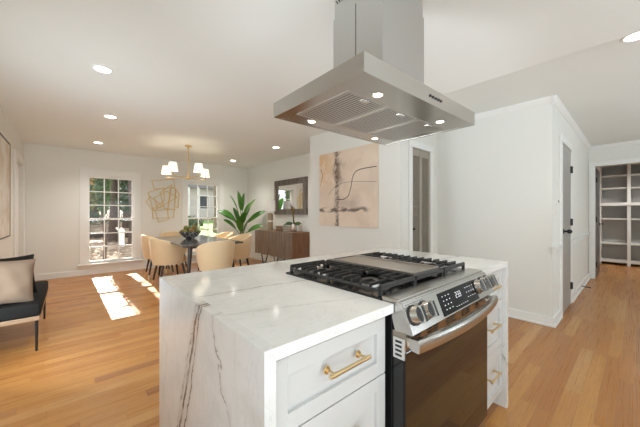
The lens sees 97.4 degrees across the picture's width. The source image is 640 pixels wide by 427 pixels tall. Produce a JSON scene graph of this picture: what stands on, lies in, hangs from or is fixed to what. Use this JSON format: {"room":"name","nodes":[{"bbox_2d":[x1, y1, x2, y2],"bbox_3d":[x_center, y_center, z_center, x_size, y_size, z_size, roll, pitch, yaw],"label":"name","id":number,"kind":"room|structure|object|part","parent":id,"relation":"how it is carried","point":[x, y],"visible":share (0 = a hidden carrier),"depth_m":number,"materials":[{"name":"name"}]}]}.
{"room":"kitchen","nodes":[
{"label":"kitchen","id":0,"kind":"room"},
{"bbox_2d":[0,108,23,258],"bbox_3d":[-1.870,-0.020,1.081,0.120,2.470,10.300,0,0,-42],"label":"wall","id":1,"kind":"structure","parent":0,"point":[7,130],"depth_m":4.02,"materials":[{"name":"paint"}]},
{"bbox_2d":[0,133,9,239],"bbox_3d":[-3.617,-0.312,3.157,0.022,1.225,1.545,0,0,-42],"label":"framed painting","id":2,"kind":"object","parent":1,"relation":"attached to","point":[4,144],"visible":1,"depth_m":3.43,"materials":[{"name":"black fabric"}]},
{"bbox_2d":[13,149,25,256],"bbox_3d":[-4.865,0.140,4.503,0.104,2.150,1.195,0,0,-42],"label":"door","id":3,"kind":"structure","parent":1,"relation":"in","point":[16,155],"depth_m":4.16,"materials":[{"name":"paint"}]},
{"bbox_3d":[-4.915,0.193,4.516,0.045,2.035,0.880,0,0,-42],"label":"panel","id":4,"kind":"part","parent":3,"relation":"part of","materials":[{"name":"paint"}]},
{"bbox_2d":[24,143,247,274],"bbox_3d":[-3.671,-0.020,6.469,4.600,2.470,0.150,0,0,-42],"label":"wall","id":5,"kind":"structure","parent":0,"point":[51,172],"depth_m":5.40,"materials":[{"name":"paint"}]},
{"bbox_2d":[77,168,142,269],"bbox_3d":[-4.328,0.107,5.839,1.080,1.995,0.200,0,0,-42],"label":"window","id":6,"kind":"structure","parent":5,"relation":"in","point":[85,174],"depth_m":5.76,"materials":[{"name":"paint"}]},
{"bbox_3d":[-4.315,1.010,5.824,1.080,0.030,0.160,0,0,-42],"label":"sill","id":7,"kind":"part","parent":6,"relation":"part of","materials":[{"name":"paint"}]},
{"bbox_3d":[-4.356,-0.309,5.871,0.776,0.888,0.035,0,0,-42],"label":"sash","id":8,"kind":"part","parent":6,"relation":"part of","materials":[{"name":"paint"}]},
{"bbox_3d":[-4.333,0.545,5.845,0.776,0.900,0.035,0,0,-42],"label":"sash","id":9,"kind":"part","parent":6,"relation":"part of","materials":[{"name":"paint"}]},
{"bbox_2d":[34,258,196,280],"bbox_3d":[-3.623,1.160,6.401,4.320,0.110,0.016,0,0,-42],"label":"baseboard","id":10,"kind":"structure","parent":5,"relation":"attached to","point":[38,277],"depth_m":5.59,"materials":[{"name":"paint"}]},
{"bbox_2d":[146,179,179,221],"bbox_3d":[-3.584,-0.305,6.419,0.700,1.016,0.040,0,0,-42],"label":"wall sculpture","id":11,"kind":"object","parent":5,"relation":"attached to","point":[169,192],"visible":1,"depth_m":6.42,"materials":[{"name":"gold metal"}]},
{"bbox_2d":[182,176,224,258],"bbox_3d":[-2.937,0.107,7.074,1.080,1.995,0.200,0,0,-42],"label":"window","id":12,"kind":"structure","parent":5,"relation":"in","point":[219,183],"depth_m":7.10,"materials":[{"name":"paint"}]},
{"bbox_3d":[-2.966,-0.309,7.106,0.776,0.888,0.035,0,0,-42],"label":"sash","id":13,"kind":"part","parent":12,"relation":"part of","materials":[{"name":"paint"}]},
{"bbox_3d":[-2.942,0.545,7.080,0.776,0.900,0.035,0,0,-42],"label":"sash","id":14,"kind":"part","parent":12,"relation":"part of","materials":[{"name":"paint"}]},
{"bbox_2d":[248,153,309,260],"bbox_3d":[-0.760,-0.020,6.519,0.120,2.470,3.640,0,0,-42],"label":"wall","id":15,"kind":"structure","parent":0,"point":[261,178],"depth_m":6.88,"materials":[{"name":"paint"}]},
{"bbox_2d":[249,254,280,261],"bbox_3d":[-0.806,1.160,6.468,0.016,0.110,3.624,0,0,-42],"label":"baseboard","id":16,"kind":"structure","parent":15,"relation":"attached to","point":[253,256],"depth_m":7.25,"materials":[{"name":"paint"}]},
{"bbox_2d":[274,176,307,214],"bbox_3d":[-0.674,-0.372,6.295,0.048,0.795,1.220,0,0,-42],"label":"wall mirror","id":17,"kind":"object","parent":15,"relation":"attached to","point":[294,192],"visible":0.95,"depth_m":6.24,"materials":[{"name":"grey wood"}]},
{"bbox_2d":[278,183,302,208],"bbox_3d":[-0.667,-0.372,6.301,0.020,0.555,0.980,0,0,-42],"label":"mirror glass","id":18,"kind":"object","parent":17,"relation":"attached to","point":[289,194],"depth_m":6.28,"materials":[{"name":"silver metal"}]},
{"bbox_2d":[0,0,639,167],"bbox_3d":[2.123,-1.315,4.726,10.950,0.120,10.450,0,0,-42],"label":"ceiling","id":19,"kind":"structure","parent":0,"point":[179,79],"depth_m":2.78,"materials":[{"name":"paint"}]},
{"bbox_2d":[91,64,113,73],"bbox_3d":[-1.890,-1.252,2.442,0.156,0.005,0.156,0,0,-42],"label":"recessed light","id":20,"kind":"object","parent":19,"relation":"in","point":[100,68],"visible":1,"depth_m":2.44,"materials":[{"name":"paint"}]},
{"bbox_2d":[103,114,117,118],"bbox_3d":[-2.713,-1.252,3.639,0.156,0.005,0.156,0,0,-42],"label":"recessed light","id":21,"kind":"object","parent":19,"relation":"in","point":[105,115],"visible":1,"depth_m":3.63,"materials":[{"name":"paint"}]},
{"bbox_2d":[161,145,209,180],"bbox_3d":[-2.368,-0.932,5.154,0.854,0.644,0.814,0,0,-42],"label":"chandelier","id":22,"kind":"object","parent":19,"relation":"hanging from","point":[172,167],"visible":1,"depth_m":5.10,"materials":[{"name":"gold metal"}]},
{"bbox_3d":[-2.832,-0.800,5.174,0.168,0.150,0.168,0,0,-42],"label":"lamp shade","id":23,"kind":"part","parent":22,"relation":"part of","materials":[{"name":"white fabric"}]},
{"bbox_3d":[-2.516,-0.800,4.804,0.168,0.150,0.168,0,0,-42],"label":"lamp shade","id":24,"kind":"part","parent":22,"relation":"part of","materials":[{"name":"white fabric"}]},
{"bbox_3d":[-2.433,-0.960,5.195,0.034,0.550,0.034,0,0,-42],"label":"rod","id":25,"kind":"part","parent":22,"relation":"part of","materials":[{"name":"gold metal"}]},
{"bbox_3d":[-2.131,-0.800,4.933,0.168,0.150,0.168,0,0,-42],"label":"lamp shade","id":26,"kind":"part","parent":22,"relation":"part of","materials":[{"name":"white fabric"}]},
{"bbox_3d":[-2.270,-0.800,5.561,0.168,0.150,0.168,0,0,-42],"label":"lamp shade","id":27,"kind":"part","parent":22,"relation":"part of","materials":[{"name":"white fabric"}]},
{"bbox_2d":[620,32,639,42],"bbox_3d":[2.235,-1.252,1.987,0.156,0.005,0.156,0,0,-42],"label":"recessed light","id":28,"kind":"object","parent":19,"relation":"in","point":[636,36],"visible":0.86,"depth_m":2.01,"materials":[{"name":"paint"}]},
{"bbox_2d":[0,258,639,426],"bbox_3d":[2.123,1.245,4.726,10.950,0.060,10.450,0,0,-42],"label":"floor","id":29,"kind":"structure","parent":0,"point":[95,363],"depth_m":2.29,"materials":[{"name":"brown wood"}]},
{"bbox_2d":[0,280,47,350],"bbox_3d":[-2.971,0.998,2.751,0.400,0.434,1.140,0,0,-42],"label":"upholstered bench","id":30,"kind":"object","parent":29,"relation":"on","point":[19,312],"visible":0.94,"depth_m":2.42,"materials":[{"name":"black fabric"}]},
{"bbox_2d":[0,259,35,303],"bbox_3d":[-2.695,0.587,2.395,0.173,0.409,0.414,0,0,32],"label":"throw pillow","id":31,"kind":"object","parent":30,"relation":"on","point":[16,277],"visible":0.99,"depth_m":2.42,"materials":[{"name":"beige fabric"}]},
{"bbox_2d":[0,254,36,292],"bbox_3d":[-2.845,0.580,2.557,0.132,0.379,0.384,0,0,36],"label":"throw pillow","id":32,"kind":"object","parent":30,"relation":"on","point":[31,256],"visible":0.16,"depth_m":2.65,"materials":[{"name":"black fabric"}]},
{"bbox_3d":[-2.971,0.913,2.751,0.390,0.039,1.130,0,0,-42],"label":"frame","id":33,"kind":"part","parent":30,"relation":"part of","materials":[{"name":"brown wood"}]},
{"bbox_2d":[0,280,47,321],"bbox_3d":[-2.971,0.838,2.751,0.400,0.114,1.140,0,0,-42],"label":"cushion","id":34,"kind":"object","parent":30,"relation":"on","point":[30,310],"depth_m":2.42,"materials":[{"name":"black fabric"}]},
{"bbox_3d":[-2.512,1.073,2.490,0.026,0.283,0.026,0,0,-42],"label":"leg","id":35,"kind":"part","parent":30,"relation":"part of","materials":[{"name":"black metal"}]},
{"bbox_3d":[-3.176,1.073,3.238,0.026,0.283,0.026,0,0,-42],"label":"leg","id":36,"kind":"part","parent":30,"relation":"part of","materials":[{"name":"black metal"}]},
{"bbox_2d":[141,234,174,279],"bbox_3d":[-3.118,0.806,5.416,0.570,0.822,0.556,0,0,-39],"label":"dining chair","id":37,"kind":"object","parent":29,"relation":"on","point":[144,238],"visible":0.52,"depth_m":5.18,"materials":[{"name":"beige fabric"}]},
{"bbox_3d":[-3.155,0.621,5.387,0.476,0.451,0.556,0,0,-39],"label":"backrest","id":38,"kind":"part","parent":37,"relation":"part of","materials":[{"name":"beige fabric"}]},
{"bbox_2d":[149,237,185,284],"bbox_3d":[-2.588,0.806,4.789,0.556,0.822,0.570,0,0,44],"label":"dining chair","id":39,"kind":"object","parent":29,"relation":"on","point":[162,252],"visible":0.87,"depth_m":4.57,"materials":[{"name":"beige fabric"}]},
{"bbox_3d":[-2.811,0.986,4.801,0.098,0.299,0.039,0,0,-8],"label":"leg","id":40,"kind":"part","parent":39,"relation":"part of","materials":[{"name":"brown wood"}]},
{"bbox_3d":[-2.621,0.621,4.756,0.556,0.451,0.476,0,0,44],"label":"backrest","id":41,"kind":"part","parent":39,"relation":"part of","materials":[{"name":"beige fabric"}]},
{"bbox_2d":[159,231,186,273],"bbox_3d":[-3.125,0.806,6.005,0.556,0.822,0.570,0,0,-42],"label":"dining chair","id":42,"kind":"object","parent":29,"relation":"on","point":[170,233],"visible":0.18,"depth_m":6.12,"materials":[{"name":"beige fabric"}]},
{"bbox_3d":[-3.156,0.621,6.040,0.556,0.451,0.476,0,0,-42],"label":"backrest","id":43,"kind":"part","parent":42,"relation":"part of","materials":[{"name":"beige fabric"}]},
{"bbox_2d":[155,235,242,274],"bbox_3d":[-2.289,0.841,5.109,0.930,0.752,2.020,0,0,-42],"label":"dining table","id":44,"kind":"object","parent":29,"relation":"on","point":[180,241],"visible":0.64,"depth_m":4.67,"materials":[{"name":"brown wood"}]},
{"bbox_2d":[179,231,200,238],"bbox_3d":[-2.410,0.397,5.215,0.380,0.135,0.380,0,0,-42],"label":"fruit bowl","id":45,"kind":"object","parent":44,"relation":"on","point":[188,235],"visible":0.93,"depth_m":5.09,"materials":[{"name":"black ceramic"}]},
{"bbox_3d":[-1.968,0.853,4.241,0.067,0.729,0.143,0,0,-8],"label":"leg","id":46,"kind":"part","parent":44,"relation":"part of","materials":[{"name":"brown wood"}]},
{"bbox_2d":[196,240,234,271],"bbox_3d":[-1.586,0.806,4.294,0.556,0.822,0.570,0,0,-42],"label":"dining chair","id":47,"kind":"object","parent":29,"relation":"on","point":[214,255],"visible":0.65,"depth_m":4.07,"materials":[{"name":"beige fabric"}]},
{"bbox_2d":[213,231,233,238],"bbox_3d":[-2.132,0.806,6.024,0.570,0.822,0.556,0,0,-44],"label":"dining chair","id":48,"kind":"object","parent":29,"relation":"on","point":[226,235],"visible":0.2,"depth_m":6.21,"materials":[{"name":"beige fabric"}]},
{"bbox_2d":[230,233,251,265],"bbox_3d":[-1.589,0.806,5.383,0.570,0.822,0.556,0,0,-42],"label":"dining chair","id":49,"kind":"object","parent":29,"relation":"on","point":[242,250],"visible":0.52,"depth_m":5.25,"materials":[{"name":"beige fabric"}]},
{"bbox_2d":[217,191,265,262],"bbox_3d":[-1.922,0.327,6.907,1.148,1.775,0.440,0,0,-3],"label":"banana plant","id":50,"kind":"object","parent":29,"relation":"on","point":[239,220],"visible":0.73,"depth_m":6.91,"materials":[{"name":"green plant"}]},
{"bbox_2d":[255,229,308,262],"bbox_3d":[-0.851,0.794,6.087,0.520,0.838,1.330,0,0,-42],"label":"sideboard","id":51,"kind":"object","parent":29,"relation":"on","point":[280,244],"visible":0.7,"depth_m":5.71,"materials":[{"name":"brown wood"}]},
{"bbox_3d":[-1.344,0.635,6.315,0.086,0.515,0.326,0,0,-42],"label":"door","id":52,"kind":"part","parent":51,"relation":"part of","materials":[{"name":"brown wood"}]},
{"bbox_3d":[-1.123,0.635,6.067,0.086,0.515,0.326,0,0,-42],"label":"door","id":53,"kind":"part","parent":51,"relation":"part of","materials":[{"name":"brown wood"}]},
{"bbox_2d":[265,200,275,229],"bbox_3d":[-1.140,0.037,6.450,0.236,0.674,0.236,0,0,-42],"label":"table lamp","id":54,"kind":"object","parent":51,"relation":"on","point":[269,204],"visible":1,"depth_m":6.39,"materials":[{"name":"white fabric"}]},
{"bbox_3d":[-1.140,-0.175,6.450,0.236,0.250,0.236,0,0,-42],"label":"lamp shade","id":55,"kind":"part","parent":54,"relation":"part of","materials":[{"name":"white fabric"}]},
{"bbox_3d":[-0.902,0.635,5.818,0.086,0.515,0.326,0,0,-42],"label":"door","id":56,"kind":"part","parent":51,"relation":"part of","materials":[{"name":"brown wood"}]},
{"bbox_2d":[275,229,289,230],"bbox_3d":[-0.790,0.354,6.011,0.200,0.040,0.280,0,0,-42],"label":"book","id":57,"kind":"object","parent":51,"relation":"on","point":[275,229],"visible":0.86,"depth_m":5.92,"materials":[{"name":"paper"}]},
{"bbox_3d":[-0.681,0.635,5.569,0.086,0.515,0.326,0,0,-42],"label":"door","id":58,"kind":"part","parent":51,"relation":"part of","materials":[{"name":"brown wood"}]},
{"bbox_2d":[283,205,300,231],"bbox_3d":[-0.565,0.096,5.765,0.382,0.557,0.278,0,0,-6],"label":"potted orchid","id":59,"kind":"object","parent":51,"relation":"on","point":[293,226],"visible":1,"depth_m":5.71,"materials":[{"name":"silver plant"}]},
{"bbox_3d":[-0.536,0.292,5.755,0.148,0.165,0.148,0,0,-42],"label":"pot","id":60,"kind":"part","parent":59,"relation":"part of","materials":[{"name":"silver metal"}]},
{"bbox_2d":[159,247,507,426],"bbox_3d":[0.219,0.758,1.544,1.747,0.914,0.981,0,0,-42],"label":"kitchen island","id":61,"kind":"object","parent":29,"relation":"on","point":[256,345],"visible":0.66,"depth_m":0.89,"materials":[{"name":"stone"}]},
{"bbox_3d":[-0.429,0.758,0.981,0.030,0.914,0.963,0,0,-42],"label":"waterfall panel","id":62,"kind":"part","parent":61,"relation":"part of","materials":[{"name":"stone"}]},
{"bbox_3d":[0.047,0.439,0.804,0.441,0.184,0.020,0,0,-42],"label":"drawer","id":63,"kind":"part","parent":61,"relation":"part of","materials":[{"name":"paint"}]},
{"bbox_2d":[167,248,506,360],"bbox_3d":[0.212,0.316,1.551,1.687,0.030,0.963,0,0,-42],"label":"island countertop","id":64,"kind":"structure","parent":61,"relation":"on","point":[294,314],"depth_m":0.97,"materials":[{"name":"stone"}]},
{"bbox_3d":[0.047,0.677,0.804,0.441,0.285,0.020,0,0,-42],"label":"drawer","id":65,"kind":"part","parent":61,"relation":"part of","materials":[{"name":"paint"}]},
{"bbox_3d":[0.079,0.425,0.792,0.165,0.022,0.041,0,0,-42],"label":"bar handle","id":66,"kind":"part","parent":61,"relation":"part of","materials":[{"name":"gold metal"}]},
{"bbox_3d":[0.855,0.758,2.121,0.030,0.914,0.963,0,0,-42],"label":"waterfall panel","id":67,"kind":"part","parent":61,"relation":"part of","materials":[{"name":"stone"}]},
{"bbox_3d":[0.972,0.965,1.625,0.444,0.291,0.020,0,0,-42],"label":"drawer","id":68,"kind":"part","parent":61,"relation":"part of","materials":[{"name":"paint"}]},
{"bbox_3d":[0.992,0.930,1.602,0.165,0.022,0.041,0,0,-42],"label":"bar handle","id":69,"kind":"part","parent":61,"relation":"part of","materials":[{"name":"gold metal"}]},
{"bbox_3d":[0.972,0.675,1.625,0.444,0.280,0.020,0,0,-42],"label":"drawer","id":70,"kind":"part","parent":61,"relation":"part of","materials":[{"name":"paint"}]},
{"bbox_3d":[0.992,0.650,1.602,0.165,0.022,0.041,0,0,-42],"label":"bar handle","id":71,"kind":"part","parent":61,"relation":"part of","materials":[{"name":"gold metal"}]},
{"bbox_3d":[0.972,0.439,1.625,0.444,0.184,0.020,0,0,-42],"label":"drawer","id":72,"kind":"part","parent":61,"relation":"part of","materials":[{"name":"paint"}]},
{"bbox_3d":[0.992,0.425,1.602,0.165,0.022,0.041,0,0,-42],"label":"bar handle","id":73,"kind":"part","parent":61,"relation":"part of","materials":[{"name":"gold metal"}]},
{"bbox_2d":[286,252,498,426],"bbox_3d":[0.362,0.732,1.381,0.767,0.966,0.746,0,0,-42],"label":"gas range","id":74,"kind":"object","parent":29,"relation":"on","point":[435,372],"visible":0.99,"depth_m":1.11,"materials":[{"name":"silver metal"}]},
{"bbox_3d":[0.207,0.287,1.160,0.094,0.012,0.094,0,0,-42],"label":"burner","id":75,"kind":"part","parent":74,"relation":"part of","materials":[{"name":"silver metal"}]},
{"bbox_2d":[286,257,462,300],"bbox_3d":[0.306,0.301,1.442,0.764,0.016,0.580,0,0,-42],"label":"cooktop","id":76,"kind":"object","parent":74,"relation":"in","point":[374,294],"depth_m":1.19,"materials":[{"name":"black metal"}]},
{"bbox_3d":[0.312,0.336,0.929,0.066,0.063,0.032,0,0,-42],"label":"knob","id":77,"kind":"part","parent":74,"relation":"part of","materials":[{"name":"silver metal"}]},
{"bbox_3d":[0.329,0.325,0.910,0.049,0.045,0.021,0,0,-42],"label":"knob","id":78,"kind":"part","parent":74,"relation":"part of","materials":[{"name":"silver metal"}]},
{"bbox_3d":[0.385,0.325,0.960,0.049,0.045,0.021,0,0,-42],"label":"knob","id":79,"kind":"part","parent":74,"relation":"part of","materials":[{"name":"silver metal"}]},
{"bbox_3d":[0.518,0.297,1.202,0.756,0.025,0.070,0,0,-42],"label":"trim","id":80,"kind":"part","parent":74,"relation":"part of","materials":[{"name":"silver metal"}]},
{"bbox_3d":[0.540,0.733,1.178,0.752,0.565,0.045,0,0,-42],"label":"oven door","id":81,"kind":"part","parent":74,"relation":"part of","materials":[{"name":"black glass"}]},
{"bbox_3d":[0.545,0.342,1.172,0.756,0.103,0.090,0,0,-42],"label":"control panel","id":82,"kind":"part","parent":74,"relation":"part of","materials":[{"name":"silver metal"}]},
{"bbox_3d":[0.556,0.732,1.160,0.748,0.557,0.006,0,0,-42],"label":"door glass","id":83,"kind":"part","parent":74,"relation":"part of","materials":[{"name":"black glass"}]},
{"bbox_3d":[0.583,0.421,1.130,0.744,0.040,0.079,0,0,-42],"label":"door handle","id":84,"kind":"part","parent":74,"relation":"part of","materials":[{"name":"silver metal"}]},
{"bbox_2d":[598,163,639,265],"bbox_3d":[7.568,0.005,6.226,0.445,2.420,1.998,0,0,-42],"label":"pantry shelving","id":85,"kind":"object","parent":29,"relation":"on","point":[619,184],"visible":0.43,"depth_m":6.79,"materials":[{"name":"grey paint"}]},
{"bbox_3d":[7.554,-0.220,6.219,0.415,0.070,1.990,0,0,-42],"label":"counter shelf","id":86,"kind":"part","parent":85,"relation":"part of","materials":[{"name":"paint"}]},
{"bbox_3d":[7.583,0.715,6.238,0.345,0.030,1.940,0,0,-42],"label":"shelf","id":87,"kind":"part","parent":85,"relation":"part of","materials":[{"name":"paint"}]},
{"bbox_3d":[7.583,0.130,6.238,0.345,0.030,1.940,0,0,-42],"label":"shelf","id":88,"kind":"part","parent":85,"relation":"part of","materials":[{"name":"paint"}]},
{"bbox_3d":[7.583,-0.598,6.238,0.345,0.025,1.940,0,0,-42],"label":"shelf","id":89,"kind":"part","parent":85,"relation":"part of","materials":[{"name":"paint"}]},
{"bbox_3d":[7.583,-0.897,6.238,0.345,0.025,1.940,0,0,-42],"label":"shelf","id":90,"kind":"part","parent":85,"relation":"part of","materials":[{"name":"paint"}]},
{"bbox_3d":[7.576,1.130,6.231,0.365,0.050,1.940,0,0,-42],"label":"shelf","id":91,"kind":"part","parent":85,"relation":"part of","materials":[{"name":"paint"}]},
{"bbox_3d":[7.569,-1.175,6.225,0.385,0.060,1.980,0,0,-42],"label":"rail","id":92,"kind":"part","parent":85,"relation":"part of","materials":[{"name":"paint"}]},
{"bbox_2d":[310,131,405,256],"bbox_3d":[0.441,-0.020,4.022,0.120,2.470,1.690,0,0,-42],"label":"wall","id":93,"kind":"structure","parent":0,"point":[391,232],"depth_m":3.76,"materials":[{"name":"paint"}]},
{"bbox_2d":[320,143,378,227],"bbox_3d":[0.371,-0.360,3.983,0.036,1.090,1.105,0,0,-42],"label":"canvas painting","id":94,"kind":"object","parent":93,"relation":"attached to","point":[349,178],"visible":0.99,"depth_m":3.90,"materials":[{"name":"fabric"}]},
{"bbox_2d":[158,0,639,93],"bbox_3d":[1.139,-1.264,0.189,3.455,0.222,4.970,0,0,-42],"label":"ceiling","id":95,"kind":"structure","parent":0,"point":[467,43],"depth_m":1.87,"materials":[{"name":"paint"}]},
{"bbox_2d":[274,0,474,145],"bbox_3d":[0.310,-0.868,1.483,0.915,0.773,0.604,0,0,-40],"label":"range hood","id":96,"kind":"object","parent":95,"relation":"hanging from","point":[375,90],"visible":1,"depth_m":1.34,"materials":[{"name":"silver metal"}]},
{"bbox_3d":[0.308,-0.492,1.484,0.879,0.011,0.564,0,0,-40],"label":"underside panel","id":97,"kind":"part","parent":96,"relation":"part of","materials":[{"name":"silver metal"}]},
{"bbox_2d":[406,134,436,252],"bbox_3d":[1.361,-0.020,3.776,0.930,2.470,0.100,0,0,-42],"label":"wall","id":98,"kind":"structure","parent":0,"point":[431,140],"depth_m":3.83,"materials":[{"name":"paint"}]},
{"bbox_2d":[409,140,433,252],"bbox_3d":[1.323,0.150,3.676,0.620,2.130,0.070,0,0,-42],"label":"door","id":99,"kind":"structure","parent":98,"relation":"in","point":[418,159],"depth_m":3.67,"materials":[{"name":"paint"}]},
{"bbox_3d":[1.225,0.188,3.615,0.226,2.035,0.031,0,0,-42],"label":"louvre panel","id":100,"kind":"part","parent":99,"relation":"part of","materials":[{"name":"paint"}]},
{"bbox_3d":[1.396,0.188,3.766,0.226,2.035,0.031,0,0,-42],"label":"louvre panel","id":101,"kind":"part","parent":99,"relation":"part of","materials":[{"name":"paint"}]},
{"bbox_2d":[437,102,554,316],"bbox_3d":[2.119,-0.020,3.533,0.120,2.470,1.270,0,0,-42],"label":"wall","id":102,"kind":"structure","parent":0,"point":[501,167],"depth_m":3.31,"materials":[{"name":"paint"}]},
{"bbox_2d":[475,94,556,119],"bbox_3d":[2.072,-1.226,3.463,0.042,0.058,1.312,0,0,-42],"label":"trim","id":103,"kind":"structure","parent":102,"relation":"attached to","point":[548,99],"depth_m":3.24,"materials":[{"name":"paint"}]},
{"bbox_2d":[508,308,554,327],"bbox_3d":[2.077,1.165,3.466,0.032,0.100,1.282,0,0,-42],"label":"baseboard","id":104,"kind":"structure","parent":102,"relation":"attached to","point":[512,313],"depth_m":3.14,"materials":[{"name":"paint"}]},
{"bbox_2d":[555,106,588,313],"bbox_3d":[3.783,-0.020,4.241,3.310,2.470,0.120,0,0,-42],"label":"wall","id":105,"kind":"structure","parent":0,"point":[580,153],"depth_m":4.16,"materials":[{"name":"paint"}]},
{"bbox_2d":[560,134,572,315],"bbox_3d":[3.142,0.142,3.540,0.810,2.145,0.117,0,0,-42],"label":"door","id":106,"kind":"structure","parent":105,"relation":"in","point":[566,148],"depth_m":3.49,"materials":[{"name":"paint"}]},
{"bbox_3d":[3.114,0.185,3.571,0.630,2.044,0.034,0,0,-42],"label":"panel","id":107,"kind":"part","parent":106,"relation":"part of","materials":[{"name":"grey paint"}]},
{"bbox_3d":[2.966,0.215,3.362,0.060,0.060,0.084,0,0,-42],"label":"knob","id":108,"kind":"part","parent":106,"relation":"part of","materials":[{"name":"black metal"}]},
{"bbox_2d":[552,232,589,251],"bbox_3d":[3.777,0.385,4.136,3.460,0.060,0.030,0,0,-42],"label":"trim","id":109,"kind":"structure","parent":105,"relation":"attached to","point":[555,248],"depth_m":3.92,"materials":[{"name":"paint"}]},
{"bbox_2d":[552,95,590,149],"bbox_3d":[3.776,-1.226,4.127,3.472,0.058,0.042,0,0,-42],"label":"trim","id":110,"kind":"structure","parent":105,"relation":"attached to","point":[559,105],"depth_m":3.67,"materials":[{"name":"paint"}]},
{"bbox_2d":[553,273,590,327],"bbox_3d":[3.769,1.165,4.128,3.442,0.100,0.032,0,0,-42],"label":"baseboard","id":111,"kind":"structure","parent":105,"relation":"attached to","point":[557,317],"depth_m":3.98,"materials":[{"name":"paint"}]},
{"bbox_2d":[589,144,639,277],"bbox_3d":[6.294,-0.020,3.997,0.120,2.470,3.820,0,0,-42],"label":"wall","id":112,"kind":"structure","parent":0,"point":[627,151],"depth_m":5.08,"materials":[{"name":"paint"}]},
{"bbox_2d":[589,140,639,149],"bbox_3d":[6.240,-1.226,3.935,0.042,0.058,3.600,0,0,-42],"label":"trim","id":113,"kind":"structure","parent":112,"relation":"attached to","point":[635,141],"depth_m":5.02,"materials":[{"name":"paint"}]},
{"bbox_3d":[7.089,-0.020,5.224,2.700,2.470,4.600,0,0,-42],"label":"wall","id":114,"kind":"structure","parent":0,"visible":0},
{"bbox_2d":[589,157,639,278],"bbox_3d":[5.802,0.128,5.120,0.924,2.175,1.232,0,0,-42],"label":"door","id":115,"kind":"structure","parent":114,"relation":"in","point":[592,165],"depth_m":5.25,"materials":[{"name":"paint"}]},
{"bbox_3d":[5.497,0.173,5.579,0.770,2.067,0.035,0,0,-42],"label":"panel","id":116,"kind":"part","parent":115,"relation":"part of","materials":[{"name":"grey paint"}]},
{"label":"outside","id":117,"kind":"structure","parent":0,"visible":0},
{"bbox_2d":[90,210,210,260],"bbox_3d":[-12.377,0.482,22.978,40.000,2.081,36.000,0,0,-42],"label":"ground","id":118,"kind":"structure","parent":117,"point":[98,251],"depth_m":9.76,"materials":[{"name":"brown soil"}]},
{"bbox_2d":[94,178,114,259],"bbox_3d":[-5.701,-1.078,7.441,1.590,4.994,0.901,0,0,-42],"label":"tree","id":119,"kind":"object","parent":118,"relation":"on","point":[99,183],"visible":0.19,"depth_m":7.42,"materials":[{"name":"green plant"}]},
{"bbox_2d":[90,180,119,217],"bbox_3d":[-16.961,-4.540,21.023,4.567,10.011,2.337,0,0,-42],"label":"tree","id":120,"kind":"object","parent":118,"relation":"on","point":[93,199],"visible":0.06,"depth_m":20.82,"materials":[{"name":"green plant"}]},
{"bbox_2d":[90,211,122,226],"bbox_3d":[-13.161,0.304,15.746,5.051,0.951,1.101,0,0,-42],"label":"bush","id":121,"kind":"object","parent":118,"relation":"on","point":[97,215],"visible":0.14,"depth_m":16.07,"materials":[{"name":"green plant"}]},
{"bbox_2d":[90,231,128,238],"bbox_3d":[-9.680,0.976,11.732,4.100,0.380,0.200,0,0,-42],"label":"edging","id":122,"kind":"object","parent":118,"relation":"on","point":[92,236],"visible":0.02,"depth_m":11.88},
{"bbox_2d":[90,238,131,260],"bbox_3d":[-5.990,1.168,11.639,9.565,0.668,10.076,0,0,-42],"label":"fallen leaves","id":123,"kind":"object","parent":118,"relation":"on","point":[126,238],"visible":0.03,"depth_m":9.68,"materials":[{"name":"beige plant"}]},
{"bbox_2d":[93,178,129,227],"bbox_3d":[-10.804,-3.640,15.816,3.515,9.011,2.172,0,0,-42],"label":"tree","id":124,"kind":"object","parent":118,"relation":"on","point":[125,223],"visible":0.03,"depth_m":15.58,"materials":[{"name":"green plant"}]},
{"bbox_2d":[108,179,119,241],"bbox_3d":[-8.215,-3.929,11.262,3.288,10.235,2.735,0,0,-8],"label":"tree","id":125,"kind":"object","parent":118,"relation":"on","point":[113,213],"visible":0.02,"depth_m":11.05,"materials":[{"name":"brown plant"}]},
{"bbox_2d":[115,227,124,246],"bbox_3d":[-7.106,0.825,10.005,0.283,0.687,0.220,0,0,-42],"label":"statue","id":126,"kind":"object","parent":118,"relation":"on","point":[121,235],"visible":0.73,"depth_m":9.95,"materials":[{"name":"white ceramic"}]},
{"bbox_2d":[114,180,131,243],"bbox_3d":[-7.063,-1.833,10.922,2.041,6.011,2.060,0,0,-16],"label":"tree","id":127,"kind":"object","parent":118,"relation":"on","point":[127,199],"visible":0.13,"depth_m":10.50,"materials":[{"name":"green plant"}]},
{"bbox_2d":[122,184,213,219],"bbox_3d":[-12.553,-1.573,26.565,10.300,4.400,6.400,0,0,-42],"label":"house","id":128,"kind":"structure","parent":118,"relation":"on","point":[192,189],"depth_m":25.24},
{"bbox_3d":[-10.463,-1.023,25.416,0.740,1.140,0.025,0,0,-42],"label":"pane","id":129,"kind":"part","parent":128,"relation":"part of","materials":[{"name":"clear glass"}]},
{"bbox_2d":[188,215,203,228],"bbox_3d":[-7.652,0.533,16.615,1.637,0.956,1.115,0,0,-42],"label":"bush","id":130,"kind":"object","parent":118,"relation":"on","point":[192,221],"visible":0.45,"depth_m":16.57,"materials":[{"name":"green plant"}]},
{"bbox_2d":[188,220,216,236],"bbox_3d":[-3.659,0.867,19.485,14.000,0.676,10.000,0,0,-42],"label":"lawn","id":131,"kind":"structure","parent":118,"relation":"on","point":[203,232],"depth_m":16.89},
{"bbox_2d":[212,186,216,232],"bbox_3d":[-5.652,-2.866,15.114,2.262,8.011,2.515,0,0,9],"label":"tree","id":132,"kind":"object","parent":118,"relation":"on","point":[214,187],"visible":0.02,"depth_m":14.96,"materials":[{"name":"green plant"}]}
]}

